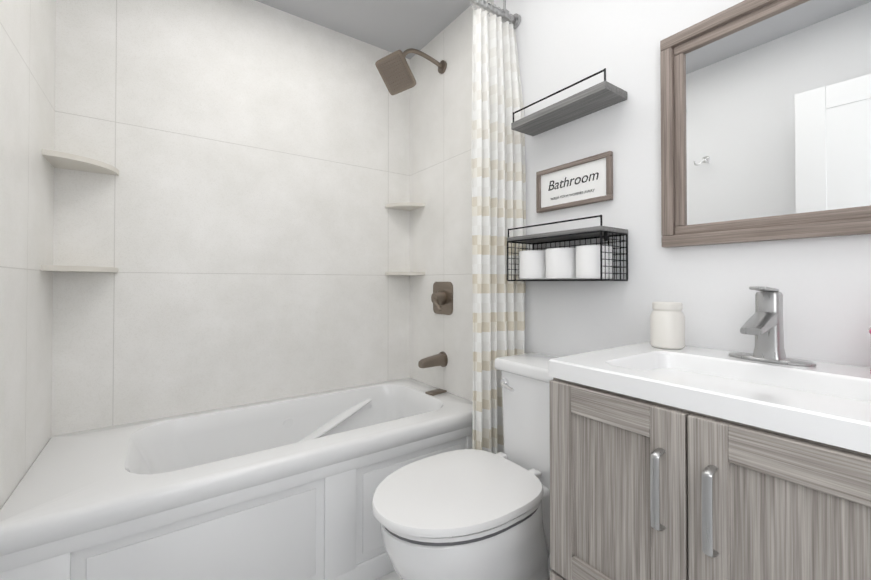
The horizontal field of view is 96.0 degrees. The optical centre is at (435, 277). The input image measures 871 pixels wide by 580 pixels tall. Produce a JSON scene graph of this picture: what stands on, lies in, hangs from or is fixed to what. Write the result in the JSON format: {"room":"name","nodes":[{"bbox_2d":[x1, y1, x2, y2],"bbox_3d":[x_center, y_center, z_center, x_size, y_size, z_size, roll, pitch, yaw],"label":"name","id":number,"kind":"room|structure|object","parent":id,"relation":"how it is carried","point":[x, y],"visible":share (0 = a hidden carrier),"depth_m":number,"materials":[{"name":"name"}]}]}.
{"room":"bathroom","nodes":[
{"label":"bathroom","id":0,"kind":"room"},
{"bbox_2d":[255,0,472,58],"bbox_3d":[-0.111,-1.345,0.973,1.764,0.050,2.550,0,-1,-35],"label":"ceiling","id":1,"kind":"structure","parent":0,"point":[392,26],"depth_m":1.97,"materials":[{"name":"paint"}]},
{"bbox_2d":[376,570,549,579],"bbox_3d":[-0.111,1.130,0.946,1.764,0.050,2.550,0,-1,-35],"label":"floor","id":2,"kind":"structure","parent":0,"point":[393,575],"depth_m":1.45,"materials":[{"name":"tile"}]},
{"bbox_2d":[0,378,472,579],"bbox_3d":[-0.583,0.842,1.595,1.534,0.540,0.690,0,-1,-35],"label":"bathtub","id":3,"kind":"object","parent":2,"relation":"on","point":[281,489],"visible":0.77,"depth_m":1.28,"materials":[{"name":"white ceramic"}]},
{"bbox_2d":[372,352,557,579],"bbox_3d":[0.152,0.700,1.239,0.743,0.818,0.400,0,-1,-35],"label":"toilet","id":4,"kind":"object","parent":2,"relation":"on","point":[469,514],"visible":0.88,"depth_m":1.11,"materials":[{"name":"white ceramic"}]},
{"bbox_2d":[549,342,870,579],"bbox_3d":[0.616,0.646,0.787,0.518,0.915,0.607,0,-1,-35],"label":"bathroom vanity","id":5,"kind":"object","parent":2,"relation":"on","point":[692,463],"visible":0.98,"depth_m":0.68,"materials":[{"name":"grey wood"}]},
{"bbox_2d":[650,302,684,348],"bbox_3d":[0.635,0.129,1.074,0.082,0.123,0.082,0,-1,-35],"label":"mason jar","id":6,"kind":"object","parent":5,"relation":"on","point":[667,325],"visible":1,"depth_m":1.04,"materials":[{"name":"white ceramic"}]},
{"bbox_2d":[729,286,815,365],"bbox_3d":[0.725,0.104,0.869,0.145,0.169,0.156,0,-1,-35],"label":"faucet","id":7,"kind":"object","parent":5,"relation":"on","point":[763,324],"visible":1,"depth_m":0.87,"materials":[{"name":"silver metal"}]},
{"bbox_2d":[494,0,870,367],"bbox_3d":[0.562,-0.102,1.432,0.120,2.425,2.550,0,-1,-35],"label":"wall","id":8,"kind":"structure","parent":0,"point":[822,285],"depth_m":1.23,"materials":[{"name":"paint"}]},
{"bbox_2d":[385,202,424,210],"bbox_3d":[-0.173,-0.407,2.220,0.165,0.018,0.165,0,-1,-35],"label":"corner shelf","id":9,"kind":"object","parent":8,"relation":"attached to","point":[408,206],"visible":0.98,"depth_m":2.20,"materials":[{"name":"white stone"}]},
{"bbox_2d":[385,272,424,275],"bbox_3d":[-0.173,-0.022,2.216,0.165,0.018,0.165,0,-1,-35],"label":"corner shelf","id":10,"kind":"object","parent":8,"relation":"attached to","point":[405,273],"visible":0.98,"depth_m":2.18,"materials":[{"name":"white stone"}]},
{"bbox_2d":[431,282,452,314],"bbox_3d":[0.008,0.107,2.030,0.080,0.170,0.170,0,-1,-35],"label":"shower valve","id":11,"kind":"structure","parent":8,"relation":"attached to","point":[442,298],"depth_m":2.02,"materials":[{"name":"brown metal"}]},
{"bbox_2d":[410,0,493,401],"bbox_3d":[0.055,-0.340,2.045,0.008,1.935,0.712,0,-1,-35],"label":"wall tile","id":12,"kind":"structure","parent":8,"relation":"attached to","point":[440,175],"depth_m":2.06,"materials":[{"name":"white tile"}]},
{"bbox_2d":[375,48,446,94],"bbox_3d":[-0.106,-1.032,1.952,0.371,0.229,0.190,0,-1,-35],"label":"shower head","id":13,"kind":"object","parent":12,"relation":"attached to","point":[395,72],"visible":1,"depth_m":1.89},
{"bbox_2d":[418,352,447,367],"bbox_3d":[-0.017,0.427,2.010,0.140,0.080,0.080,0,-1,-35],"label":"tub spout","id":14,"kind":"object","parent":12,"relation":"attached to","point":[440,359],"visible":1,"depth_m":1.99,"materials":[{"name":"brown metal"}]},
{"bbox_2d":[468,0,520,28],"bbox_3d":[-0.295,-1.185,1.208,1.550,0.261,0.056,0,-1,-35],"label":"curtain rod","id":15,"kind":"object","parent":8,"relation":"attached to","point":[508,17],"visible":0.77,"depth_m":1.60,"materials":[{"name":"silver metal"}]},
{"bbox_2d":[471,0,525,453],"bbox_3d":[0.254,-0.191,1.556,0.235,1.807,0.098,0,-1,-35],"label":"shower curtain","id":16,"kind":"object","parent":15,"relation":"hanging from","point":[498,177],"visible":0.92,"depth_m":1.55,"materials":[{"name":"fabric"}]},
{"bbox_2d":[548,553,551,570],"bbox_3d":[0.715,1.057,1.087,0.012,0.100,1.590,0,-1,-35],"label":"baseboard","id":17,"kind":"structure","parent":8,"relation":"attached to","point":[550,569],"depth_m":1.47,"materials":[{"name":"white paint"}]},
{"bbox_2d":[507,215,627,280],"bbox_3d":[0.444,-0.086,1.363,0.150,0.198,0.398,0,-1,-35],"label":"basket","id":18,"kind":"object","parent":8,"relation":"attached to","point":[601,232],"visible":0.85,"depth_m":1.27,"materials":[{"name":"black metal"}]},
{"bbox_2d":[519,250,545,278],"bbox_3d":[0.369,-0.046,1.464,0.110,0.105,0.110,0,-1,-35],"label":"toilet paper roll","id":19,"kind":"object","parent":18,"relation":"in","point":[532,264],"visible":0.94,"depth_m":1.42,"materials":[{"name":"white paper"}]},
{"bbox_2d":[545,248,575,278],"bbox_3d":[0.440,-0.047,1.364,0.110,0.105,0.110,0,-1,-35],"label":"toilet paper roll","id":20,"kind":"object","parent":18,"relation":"in","point":[560,263],"visible":0.88,"depth_m":1.32,"materials":[{"name":"white paper"}]},
{"bbox_2d":[576,245,611,278],"bbox_3d":[0.510,-0.048,1.263,0.110,0.105,0.110,0,-1,-35],"label":"toilet paper roll","id":21,"kind":"object","parent":18,"relation":"in","point":[587,261],"visible":0.73,"depth_m":1.22,"materials":[{"name":"white paper"}]},
{"bbox_2d":[511,68,626,135],"bbox_3d":[0.452,-0.601,1.379,0.125,0.065,0.390,0,-1,-35],"label":"floating shelf","id":22,"kind":"object","parent":8,"relation":"attached to","point":[597,97],"visible":1,"depth_m":1.33,"materials":[{"name":"grey wood"}]},
{"bbox_2d":[536,151,612,212],"bbox_3d":[0.490,-0.335,1.415,0.018,0.160,0.310,0,-1,-35],"label":"sign","id":23,"kind":"object","parent":8,"relation":"attached to","point":[585,181],"visible":1,"depth_m":1.40,"materials":[{"name":"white wood"}]},
{"bbox_2d":[660,0,870,247],"bbox_3d":[0.815,-0.392,0.943,0.030,0.605,0.510,0,-1,-35],"label":"mirror","id":24,"kind":"object","parent":8,"relation":"attached to","point":[765,120],"visible":1,"depth_m":0.95,"materials":[{"name":"brown wood"}]},
{"bbox_3d":[-0.809,-0.096,1.954,1.764,2.425,0.120,0,-1,-35],"label":"wall","id":25,"kind":"structure","parent":0,"visible":0},
{"bbox_2d":[51,0,409,436],"bbox_3d":[-0.784,-0.342,1.895,1.554,1.935,0.008,0,-1,-35],"label":"wall tile","id":26,"kind":"structure","parent":25,"relation":"attached to","point":[241,227],"depth_m":1.76,"materials":[{"name":"white tile"}]},
{"bbox_3d":[-0.808,-0.113,0.470,0.120,2.425,2.550,0,-1,-35],"label":"wall","id":27,"kind":"structure","parent":0,"visible":0},
{"bbox_2d":[0,0,55,509],"bbox_3d":[-1.210,-0.350,1.156,0.008,1.935,0.712,0,-1,-35],"label":"wall tile","id":28,"kind":"structure","parent":27,"relation":"attached to","point":[27,75],"depth_m":1.15,"materials":[{"name":"white tile"}]},
{"bbox_2d":[40,265,117,271],"bbox_3d":[-1.280,-0.030,1.424,0.188,0.018,0.188,0,-1,-35],"label":"corner shelf","id":29,"kind":"object","parent":27,"relation":"attached to","point":[56,268],"visible":1,"depth_m":1.37,"materials":[{"name":"white stone"}]},
{"bbox_2d":[42,149,118,175],"bbox_3d":[-1.280,-0.415,1.428,0.188,0.018,0.188,0,-1,-35],"label":"corner shelf","id":30,"kind":"object","parent":27,"relation":"attached to","point":[58,159],"visible":0.96,"depth_m":1.41,"materials":[{"name":"white stone"}]}
]}

